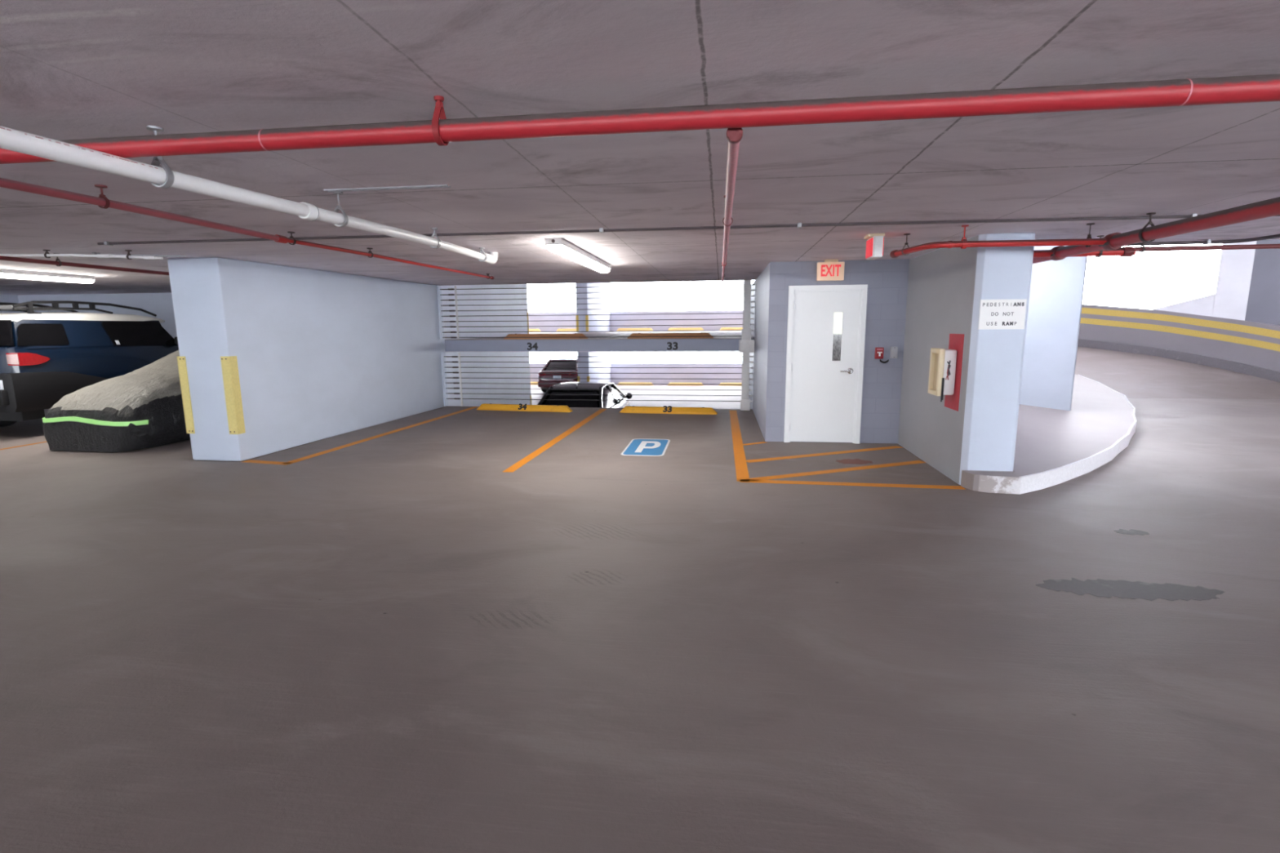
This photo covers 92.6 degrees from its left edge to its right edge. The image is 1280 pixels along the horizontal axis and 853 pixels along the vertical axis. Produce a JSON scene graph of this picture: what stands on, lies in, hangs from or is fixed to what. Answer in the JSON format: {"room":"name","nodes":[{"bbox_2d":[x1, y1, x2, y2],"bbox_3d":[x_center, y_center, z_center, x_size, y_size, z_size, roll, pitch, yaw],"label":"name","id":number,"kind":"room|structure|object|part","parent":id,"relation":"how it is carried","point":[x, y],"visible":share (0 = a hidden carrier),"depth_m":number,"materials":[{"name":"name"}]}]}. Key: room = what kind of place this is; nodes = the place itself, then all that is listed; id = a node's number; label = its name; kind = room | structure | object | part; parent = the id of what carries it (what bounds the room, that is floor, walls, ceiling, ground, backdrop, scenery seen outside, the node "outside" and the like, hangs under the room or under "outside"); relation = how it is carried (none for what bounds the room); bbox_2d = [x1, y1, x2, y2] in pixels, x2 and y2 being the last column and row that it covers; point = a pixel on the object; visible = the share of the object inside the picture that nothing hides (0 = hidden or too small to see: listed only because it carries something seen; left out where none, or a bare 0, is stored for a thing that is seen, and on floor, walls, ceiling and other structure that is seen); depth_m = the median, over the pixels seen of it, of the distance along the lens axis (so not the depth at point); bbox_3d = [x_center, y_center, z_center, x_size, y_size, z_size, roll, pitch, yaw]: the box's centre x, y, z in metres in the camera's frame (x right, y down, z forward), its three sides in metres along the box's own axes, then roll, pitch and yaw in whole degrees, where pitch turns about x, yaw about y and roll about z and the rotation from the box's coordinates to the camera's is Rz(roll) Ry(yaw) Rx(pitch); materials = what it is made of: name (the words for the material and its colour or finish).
{"room":"parking garage","nodes":[
{"label":"parking garage","id":0,"kind":"room"},
{"bbox_2d":[0,294,20,312],"bbox_3d":[-15.925,0.103,2.411,0.200,2.350,24.500,1,9,8],"label":"wall","id":1,"kind":"structure","parent":0,"point":[3,298],"depth_m":13.84,"materials":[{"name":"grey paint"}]},
{"bbox_2d":[17,293,177,337],"bbox_3d":[-9.223,-1.790,13.621,10.100,2.350,0.200,1,9,8],"label":"wall","id":2,"kind":"structure","parent":0,"point":[161,304],"depth_m":13.66,"materials":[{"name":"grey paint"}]},
{"bbox_2d":[167,257,448,461],"bbox_3d":[-4.617,-1.163,9.594,0.677,2.350,5.217,1,9,10],"label":"wall","id":3,"kind":"structure","parent":0,"point":[272,358],"depth_m":8.03,"materials":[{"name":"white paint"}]},
{"bbox_2d":[440,284,531,406],"bbox_3d":[-3.768,-2.030,14.829,0.492,4.970,5.475,1,9,8],"label":"wall","id":4,"kind":"structure","parent":0,"point":[464,356],"depth_m":14.41,"materials":[{"name":"paint"}]},
{"bbox_2d":[575,282,611,382],"bbox_3d":[-2.033,-4.150,27.646,0.504,4.970,5.112,1,9,8],"label":"wall","id":5,"kind":"structure","parent":0,"point":[586,314],"depth_m":26.13,"materials":[{"name":"blue paint"}]},
{"bbox_2d":[444,330,753,351],"bbox_3d":[-3.498,-3.113,21.322,19.400,0.244,18.604,1,9,8],"label":"floor","id":6,"kind":"structure","parent":0,"point":[717,344],"depth_m":11.80,"materials":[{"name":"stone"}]},
{"bbox_2d":[528,328,540,331],"bbox_3d":[-5.783,-4.755,30.203,1.800,0.149,0.170,1,9,8],"label":"wheel stop","id":7,"kind":"object","parent":6,"relation":"on","point":[530,330],"visible":0.41,"depth_m":30.05,"materials":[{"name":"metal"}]},
{"bbox_2d":[503,333,588,339],"bbox_3d":[-1.879,-1.799,12.173,1.700,0.109,0.170,1,9,8],"label":"wheel stop","id":8,"kind":"object","parent":6,"relation":"on","point":[543,335],"visible":0.9,"depth_m":12.09,"materials":[{"name":"concrete"}]},
{"bbox_2d":[556,328,576,331],"bbox_3d":[-3.206,-4.718,29.863,1.800,0.149,0.170,1,9,8],"label":"wheel stop","id":9,"kind":"object","parent":6,"relation":"on","point":[561,329],"visible":0.37,"depth_m":29.84,"materials":[{"name":"concrete"}]},
{"bbox_2d":[617,328,653,330],"bbox_3d":[-0.246,-4.676,29.473,1.770,0.149,0.170,1,9,8],"label":"wheel stop","id":10,"kind":"object","parent":6,"relation":"on","point":[619,329],"visible":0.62,"depth_m":29.40,"materials":[{"name":"concrete"}]},
{"bbox_2d":[626,332,713,338],"bbox_3d":[0.585,-1.764,11.848,1.670,0.109,0.170,1,9,8],"label":"wheel stop","id":11,"kind":"object","parent":6,"relation":"on","point":[700,335],"visible":0.92,"depth_m":11.78,"materials":[{"name":"concrete"}]},
{"bbox_2d":[667,327,703,330],"bbox_3d":[2.182,-4.642,29.152,1.730,0.149,0.170,1,9,8],"label":"wheel stop","id":12,"kind":"object","parent":6,"relation":"on","point":[673,328],"visible":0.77,"depth_m":29.07,"materials":[{"name":"concrete"}]},
{"bbox_2d":[719,327,742,330],"bbox_3d":[4.641,-4.607,28.828,1.770,0.149,0.170,1,9,8],"label":"wheel stop","id":13,"kind":"object","parent":6,"relation":"on","point":[722,328],"visible":0.42,"depth_m":28.80,"materials":[{"name":"concrete"}]},
{"bbox_2d":[738,339,754,352],"bbox_3d":[1.954,-1.472,11.193,0.275,0.225,0.305,1,9,8],"label":"bracket","id":14,"kind":"object","parent":6,"relation":"attached to","point":[744,346],"visible":0.89,"depth_m":11.05,"materials":[{"name":"grey metal"}]},
{"bbox_2d":[436,280,755,340],"bbox_3d":[-0.895,-2.139,11.417,6.018,1.060,0.170,1,9,8],"label":"barrier","id":15,"kind":"object","parent":14,"relation":"on","point":[746,335],"visible":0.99,"depth_m":11.37,"materials":[{"name":"metal"}]},
{"bbox_3d":[-3.860,-2.197,11.811,0.035,1.000,0.080,1,9,8],"label":"wall plate","id":16,"kind":"part","parent":15,"relation":"part of","materials":[{"name":"blue paint"}]},
{"bbox_3d":[1.934,-1.672,11.114,0.170,0.195,0.170,1,9,8],"label":"post","id":17,"kind":"part","parent":15,"relation":"part of","materials":[{"name":"grey metal"}]},
{"bbox_3d":[1.930,-2.195,11.028,0.130,0.865,0.130,1,9,8],"label":"post","id":18,"kind":"part","parent":15,"relation":"part of","materials":[{"name":"grey metal"}]},
{"bbox_3d":[2.077,-2.112,11.028,0.023,1.000,0.120,1,9,8],"label":"wall plate","id":19,"kind":"part","parent":15,"relation":"part of","materials":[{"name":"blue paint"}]},
{"bbox_2d":[528,310,742,331],"bbox_3d":[-2.294,-5.186,30.226,19.400,0.940,0.200,1,9,8],"label":"wall","id":20,"kind":"structure","parent":0,"point":[730,318],"depth_m":29.73,"materials":[{"name":"white paint"}]},
{"bbox_2d":[529,363,742,384],"bbox_3d":[-2.275,-2.645,30.644,19.400,1.030,0.200,1,9,8],"label":"wall","id":21,"kind":"structure","parent":0,"point":[653,378],"depth_m":30.03,"materials":[{"name":"white paint"}]},
{"bbox_2d":[530,384,741,408],"bbox_3d":[-3.478,-0.520,21.750,19.400,0.260,18.600,1,9,8],"label":"floor","id":22,"kind":"structure","parent":0,"point":[677,401],"depth_m":25.18,"materials":[{"name":"concrete"}]},
{"bbox_2d":[530,382,537,385],"bbox_3d":[-5.764,-2.170,30.628,1.800,0.149,0.170,1,9,8],"label":"wheel stop","id":23,"kind":"object","parent":22,"relation":"on","point":[531,383],"visible":0.13,"depth_m":30.49,"materials":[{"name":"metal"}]},
{"bbox_2d":[537,357,577,391],"bbox_3d":[-3.226,-2.495,28.266,2.146,1.520,4.650,1,9,8],"label":"parked car","id":24,"kind":"object","parent":22,"relation":"on","point":[545,372],"visible":0.44,"depth_m":26.16,"materials":[{"name":"red paint"}]},
{"bbox_3d":[-3.261,-2.875,27.962,1.600,0.528,3.230,1,9,8],"label":"cabin glass","id":25,"kind":"part","parent":24,"relation":"part of","materials":[{"name":"black glass"}]},
{"bbox_2d":[537,382,632,408],"bbox_3d":[-1.375,-0.439,15.679,2.146,1.520,4.650,1,9,8],"label":"parked car","id":26,"kind":"object","parent":22,"relation":"on","point":[574,401],"visible":0.27,"depth_m":14.36,"materials":[{"name":"black paint"}]},
{"bbox_2d":[622,392,632,399],"bbox_3d":[-0.334,-0.814,16.308,0.257,0.170,0.135,1,9,8],"label":"mirror","id":27,"kind":"object","parent":26,"relation":"attached to","point":[629,396],"depth_m":16.25,"materials":[{"name":"black paint"}]},
{"bbox_2d":[617,382,653,385],"bbox_3d":[-0.227,-2.091,29.898,1.770,0.149,0.170,1,9,8],"label":"wheel stop","id":28,"kind":"object","parent":22,"relation":"on","point":[620,382],"visible":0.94,"depth_m":29.85,"materials":[{"name":"concrete"}]},
{"bbox_2d":[667,382,703,386],"bbox_3d":[2.202,-2.057,29.578,1.730,0.149,0.170,1,9,8],"label":"wheel stop","id":29,"kind":"object","parent":22,"relation":"on","point":[695,384],"visible":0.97,"depth_m":29.48,"materials":[{"name":"concrete"}]},
{"bbox_2d":[718,382,742,386],"bbox_3d":[4.660,-2.022,29.253,1.770,0.149,0.170,1,9,8],"label":"wheel stop","id":30,"kind":"object","parent":22,"relation":"on","point":[721,384],"visible":0.44,"depth_m":29.23,"materials":[{"name":"concrete"}]},
{"bbox_2d":[0,398,1279,852],"bbox_3d":[-1.505,1.487,1.368,28.700,0.265,25.800,1,9,8],"label":"floor","id":31,"kind":"structure","parent":0,"point":[445,629],"depth_m":3.00,"materials":[{"name":"concrete"}]},
{"bbox_2d":[0,300,178,426],"bbox_3d":[-9.491,-1.166,10.897,2.240,2.006,4.800,1,9,8],"label":"car","id":32,"kind":"object","parent":31,"relation":"on","point":[46,357],"visible":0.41,"depth_m":9.33,"materials":[{"name":"blue paint"}]},
{"bbox_3d":[-9.128,-0.577,8.625,0.330,0.155,0.011,1,9,8],"label":"licence plate","id":33,"kind":"part","parent":32,"relation":"part of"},
{"bbox_2d":[5,352,49,365],"bbox_3d":[-8.842,-0.983,8.864,0.162,0.185,0.479,4,10,27],"label":"tail light","id":34,"kind":"object","parent":32,"relation":"attached to","point":[11,358],"depth_m":8.79,"materials":[{"name":"red plastic"}]},
{"bbox_3d":[-10.290,-1.933,10.112,0.060,0.226,2.272,1,9,8],"label":"roof rail","id":35,"kind":"part","parent":32,"relation":"part of","materials":[{"name":"black plastic"}]},
{"bbox_3d":[-8.902,-1.913,9.929,0.060,0.226,2.272,1,9,8],"label":"roof rail","id":36,"kind":"part","parent":32,"relation":"part of","materials":[{"name":"black plastic"}]},
{"bbox_2d":[173,336,177,344],"bbox_3d":[-8.410,-1.577,11.210,0.190,0.140,0.130,1,9,8],"label":"mirror","id":37,"kind":"object","parent":32,"relation":"attached to","point":[175,341],"depth_m":11.16,"materials":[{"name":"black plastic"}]},
{"bbox_2d":[42,350,190,452],"bbox_3d":[-6.836,-0.754,10.028,1.619,1.406,4.696,1,9,8],"label":"car","id":38,"kind":"object","parent":31,"relation":"on","point":[141,408],"visible":0.4,"depth_m":7.93,"materials":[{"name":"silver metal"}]},
{"bbox_2d":[476,403,573,412],"bbox_3d":[-2.176,-0.365,11.452,1.880,0.136,0.182,2,10,13],"label":"wheel stop","id":39,"kind":"object","parent":31,"relation":"on","point":[486,406],"visible":1,"depth_m":11.38,"materials":[{"name":"concrete"}]},
{"bbox_2d":[440,352,754,410],"bbox_3d":[-0.886,-0.871,11.626,6.018,1.060,0.170,1,9,8],"label":"barrier","id":40,"kind":"object","parent":31,"relation":"on","point":[744,401],"visible":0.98,"depth_m":11.56,"materials":[{"name":"metal"}]},
{"bbox_3d":[-3.851,-0.924,12.020,0.035,1.040,0.080,1,9,8],"label":"wall plate","id":41,"kind":"part","parent":40,"relation":"part of","materials":[{"name":"blue paint"}]},
{"bbox_3d":[1.940,-0.930,11.236,0.130,0.860,0.130,1,9,8],"label":"post","id":42,"kind":"part","parent":40,"relation":"part of","materials":[{"name":"grey metal"}]},
{"bbox_3d":[1.948,-0.407,11.322,0.170,0.200,0.170,1,9,8],"label":"post","id":43,"kind":"part","parent":40,"relation":"part of","materials":[{"name":"grey metal"}]},
{"bbox_3d":[2.086,-0.840,11.237,0.023,1.040,0.120,1,9,8],"label":"wall plate","id":44,"kind":"part","parent":40,"relation":"part of","materials":[{"name":"blue paint"}]},
{"bbox_3d":[0.090,0.264,7.935,0.480,0.003,1.040,1,9,8],"label":"blue panel","id":45,"kind":"part","parent":31,"relation":"part of","materials":[{"name":"paint"}]},
{"bbox_2d":[619,405,717,414],"bbox_3d":[0.504,-0.307,10.979,1.760,0.136,0.182,1,9,10],"label":"wheel stop","id":46,"kind":"object","parent":31,"relation":"on","point":[654,410],"visible":1,"depth_m":10.91,"materials":[{"name":"concrete"}]},
{"bbox_2d":[0,0,1279,295],"bbox_3d":[-1.620,-0.974,0.235,28.700,0.270,24.350,1,9,8],"label":"ceiling","id":47,"kind":"structure","parent":0,"point":[70,69],"depth_m":2.49,"materials":[{"name":"concrete"}]},
{"bbox_2d":[0,269,95,283],"bbox_3d":[-8.424,-2.001,7.956,0.160,0.108,2.518,1,9,8],"label":"ceiling light","id":48,"kind":"object","parent":47,"relation":"attached to","point":[6,273],"visible":1,"depth_m":8.52,"materials":[{"name":"white paint"}]},
{"bbox_2d":[0,273,93,283],"bbox_3d":[-8.424,-1.976,7.962,0.146,0.057,2.504,1,9,8],"label":"diffuser","id":49,"kind":"object","parent":48,"relation":"attached to","point":[42,277],"depth_m":8.59,"materials":[{"name":"white plastic"}]},
{"bbox_2d":[0,249,163,259],"bbox_3d":[-5.879,-1.737,6.190,1.898,0.093,0.145,-1,9,-5],"label":"conduit","id":50,"kind":"object","parent":47,"relation":"hanging from","point":[46,255],"visible":1,"depth_m":6.16,"materials":[{"name":"metal"}]},
{"bbox_2d":[0,253,168,275],"bbox_3d":[-5.947,-2.052,8.230,0.064,0.132,8.401,1,9,7],"label":"pipe","id":51,"kind":"object","parent":47,"relation":"hanging from","point":[58,263],"visible":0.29,"depth_m":6.64,"materials":[{"name":"metal"}]},
{"bbox_2d":[86,252,185,257],"bbox_3d":[-5.839,-1.809,6.452,1.886,0.035,0.195,-1,9,-3],"label":"conduit","id":52,"kind":"object","parent":47,"relation":"attached to","point":[93,253],"visible":0.33,"depth_m":6.48,"materials":[{"name":"grey metal"}]},
{"bbox_2d":[0,177,494,279],"bbox_3d":[-2.768,-1.715,6.005,0.176,0.123,7.086,1,9,7],"label":"pipe","id":53,"kind":"object","parent":47,"relation":"hanging from","point":[102,201],"visible":1,"depth_m":3.89,"materials":[{"name":"metal"}]},
{"bbox_2d":[0,125,497,263],"bbox_3d":[-1.844,-1.249,3.542,0.159,0.281,6.452,0,9,5],"label":"drain pipe","id":54,"kind":"object","parent":47,"relation":"hanging from","point":[12,140],"visible":1,"depth_m":2.58,"materials":[{"name":"grey metal"}]},
{"bbox_2d":[323,184,450,192],"bbox_3d":[-1.470,-1.380,3.546,0.760,0.006,0.047,1,9,8],"label":"ceiling strip","id":55,"kind":"object","parent":47,"relation":"attached to","point":[445,185],"visible":1,"depth_m":3.54,"materials":[{"name":"grey metal"}]},
{"bbox_2d":[544,238,610,272],"bbox_3d":[-0.630,-1.875,6.833,0.160,0.108,2.508,1,9,8],"label":"ceiling light","id":56,"kind":"object","parent":47,"relation":"attached to","point":[560,246],"visible":1,"depth_m":6.24,"materials":[{"name":"white paint"}]},
{"bbox_2d":[0,74,1279,164],"bbox_3d":[0.284,-1.067,2.035,15.000,0.160,0.095,1,9,8],"label":"pipe","id":57,"kind":"object","parent":47,"relation":"hanging from","point":[1252,88],"visible":1,"depth_m":2.02,"materials":[{"name":"red metal"}]},
{"bbox_2d":[97,213,1279,245],"bbox_3d":[1.328,-1.612,4.916,12.705,0.031,0.126,1,9,6],"label":"conduit","id":58,"kind":"object","parent":47,"relation":"attached to","point":[797,225],"visible":0.94,"depth_m":4.97,"materials":[{"name":"grey metal"}]},
{"bbox_2d":[720,128,742,281],"bbox_3d":[0.789,-1.656,5.670,0.064,0.183,7.365,1,9,7],"label":"pipe","id":59,"kind":"object","parent":47,"relation":"hanging from","point":[734,135],"visible":0.94,"depth_m":2.70,"materials":[{"name":"metal"}]},
{"bbox_2d":[816,259,844,280],"bbox_3d":[2.389,-1.960,7.668,0.325,0.255,0.100,1,9,8],"label":"exit sign","id":60,"kind":"object","parent":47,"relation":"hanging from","point":[829,269],"visible":1,"depth_m":7.64,"materials":[{"name":"beige plastic"}]},
{"bbox_2d":[864,233,884,260],"bbox_3d":[2.129,-1.635,5.564,0.140,0.210,0.267,1,9,8],"label":"exit sign","id":61,"kind":"object","parent":47,"relation":"hanging from","point":[875,243],"visible":1,"depth_m":5.46,"materials":[{"name":"white paint"}]},
{"bbox_2d":[889,222,1106,257],"bbox_3d":[2.951,-1.584,5.147,1.645,0.187,0.587,5,11,29],"label":"pipe","id":62,"kind":"object","parent":47,"relation":"hanging from","point":[963,244],"visible":1,"depth_m":5.04,"materials":[{"name":"metal"}]},
{"bbox_2d":[1032,196,1279,263],"bbox_3d":[4.015,-1.546,4.956,0.980,0.216,6.750,1,9,8],"label":"pipe","id":63,"kind":"object","parent":47,"relation":"hanging from","point":[1270,207],"visible":0.94,"depth_m":4.39,"materials":[{"name":"metal"}]},
{"bbox_2d":[1120,242,1279,252],"bbox_3d":[6.702,-1.771,5.882,3.900,0.113,0.066,1,9,8],"label":"conduit","id":64,"kind":"object","parent":47,"relation":"hanging from","point":[1144,248],"visible":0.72,"depth_m":6.02,"materials":[{"name":"metal"}]},
{"bbox_2d":[1121,234,1279,247],"bbox_3d":[6.430,-1.712,5.324,3.751,0.043,0.622,5,11,29],"label":"conduit","id":65,"kind":"object","parent":47,"relation":"attached to","point":[1209,241],"visible":0.91,"depth_m":6.04,"materials":[{"name":"grey metal"}]},
{"bbox_2d":[748,259,909,444],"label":"wall","id":66,"kind":"structure","parent":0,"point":[886,280],"depth_m":7.94,"materials":[{"name":"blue paint"}]},
{"bbox_2d":[783,284,867,444],"bbox_3d":[2.401,-0.790,7.946,0.970,2.045,0.089,1,9,8],"label":"door","id":67,"kind":"structure","parent":66,"relation":"attached to","point":[826,330],"depth_m":7.96,"materials":[{"name":"white metal"}]},
{"bbox_3d":[2.550,-1.025,7.922,0.105,0.345,0.010,1,9,8],"label":"glass pane","id":68,"kind":"part","parent":67,"relation":"part of","materials":[{"name":"glass"}]},
{"bbox_3d":[2.547,-1.156,7.888,0.129,0.639,0.004,1,9,8],"label":"glazing trim","id":69,"kind":"part","parent":67,"relation":"part of","materials":[{"name":"white metal"}]},
{"bbox_3d":[2.548,-1.329,7.872,0.105,0.270,0.010,1,9,8],"label":"glass pane","id":70,"kind":"part","parent":67,"relation":"part of","materials":[{"name":"glass"}]},
{"bbox_3d":[2.677,-0.718,7.910,0.169,0.076,0.068,1,9,8],"label":"lever handle","id":71,"kind":"part","parent":67,"relation":"part of","materials":[{"name":"silver metal"}]},
{"bbox_2d":[874,347,888,363],"bbox_3d":[3.107,-0.912,7.848,0.171,0.203,0.058,1,9,8],"label":"station","id":72,"kind":"object","parent":66,"relation":"attached to","point":[879,352],"visible":1,"depth_m":7.83,"materials":[{"name":"red plastic"}]},
{"bbox_2d":[889,346,897,358],"bbox_3d":[3.250,-0.946,7.823,0.080,0.150,0.057,1,9,8],"label":"junction box","id":73,"kind":"object","parent":66,"relation":"attached to","point":[894,350],"visible":1,"depth_m":7.80,"materials":[{"name":"grey metal"}]},
{"bbox_2d":[897,232,1035,484],"bbox_3d":[3.685,-1.018,8.334,0.483,2.350,5.400,1,9,8],"label":"wall","id":74,"kind":"structure","parent":0,"point":[975,427],"depth_m":5.87,"materials":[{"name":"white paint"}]},
{"bbox_2d":[927,347,956,401],"bbox_3d":[3.064,-0.526,6.192,0.171,0.526,0.303,1,9,8],"label":"fire extinguisher cabinet","id":75,"kind":"object","parent":74,"relation":"attached to","point":[942,370],"visible":1,"depth_m":6.08,"materials":[{"name":"beige metal"}]},
{"bbox_3d":[3.021,-0.556,6.202,0.008,0.370,0.195,1,9,8],"label":"pane","id":76,"kind":"part","parent":75,"relation":"part of","materials":[{"name":"beige glass"}]},
{"bbox_3d":[3.005,-0.556,6.202,0.050,0.470,0.290,1,9,8],"label":"frame","id":77,"kind":"part","parent":75,"relation":"part of","materials":[{"name":"beige plastic"}]},
{"bbox_3d":[3.056,-0.577,6.050,0.040,0.153,0.020,1,9,8],"label":"seal cord","id":78,"kind":"part","parent":75,"relation":"part of","materials":[{"name":"plastic"}]},
{"bbox_3d":[3.144,-0.549,6.123,0.003,0.750,0.380,1,9,8],"label":"red panel","id":79,"kind":"part","parent":74,"relation":"part of","materials":[{"name":"paint"}]},
{"bbox_2d":[977,298,1026,329],"bbox_3d":[3.326,-1.029,5.613,0.393,0.270,0.012,1,9,8],"label":"notice sign","id":80,"kind":"object","parent":74,"relation":"attached to","point":[994,314],"visible":1,"depth_m":5.61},
{"bbox_2d":[960,373,1136,493],"bbox_3d":[6.765,-0.522,10.405,4.986,0.673,11.088,2,10,13],"label":"raised curb","id":81,"kind":"structure","parent":0,"point":[1054,446],"depth_m":7.30,"materials":[{"name":"concrete"}]},
{"bbox_2d":[1019,245,1087,410],"bbox_3d":[5.669,-2.382,9.606,2.260,4.600,0.450,1,9,8],"label":"wall","id":82,"kind":"structure","parent":0,"point":[1056,287],"depth_m":9.43,"materials":[{"name":"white paint"}]},
{"bbox_2d":[1075,346,1279,399],"bbox_3d":[10.306,-1.772,16.369,9.300,1.654,7.700,1,9,8],"label":"ramp","id":83,"kind":"structure","parent":0,"point":[1134,375],"depth_m":13.89,"materials":[{"name":"concrete"}]},
{"bbox_2d":[1077,304,1279,382],"bbox_3d":[11.936,-0.133,3.624,7.372,2.610,33.667,-2,9,-8],"label":"wall","id":84,"kind":"structure","parent":0,"point":[1241,346],"depth_m":15.22,"materials":[{"name":"grey concrete"}]},
{"bbox_2d":[1153,293,1215,316],"bbox_3d":[13.659,-2.987,15.355,0.139,0.610,1.283,-4,10,-21],"label":"wall","id":85,"kind":"structure","parent":0,"point":[1204,305],"depth_m":15.06,"materials":[{"name":"white paint"}]},
{"bbox_2d":[1212,240,1256,320],"bbox_3d":[14.008,-3.977,14.301,0.139,3.100,0.621,-4,10,-23],"label":"wall","id":86,"kind":"structure","parent":0,"point":[1236,266],"depth_m":14.36,"materials":[{"name":"white paint"}]},
{"bbox_2d":[1244,239,1279,325],"bbox_3d":[14.933,-3.241,13.327,1.118,4.250,3.063,-4,10,-19],"label":"wall pillar","id":87,"kind":"structure","parent":0,"point":[1263,306],"depth_m":13.85,"materials":[{"name":"grey paint"}]}
]}

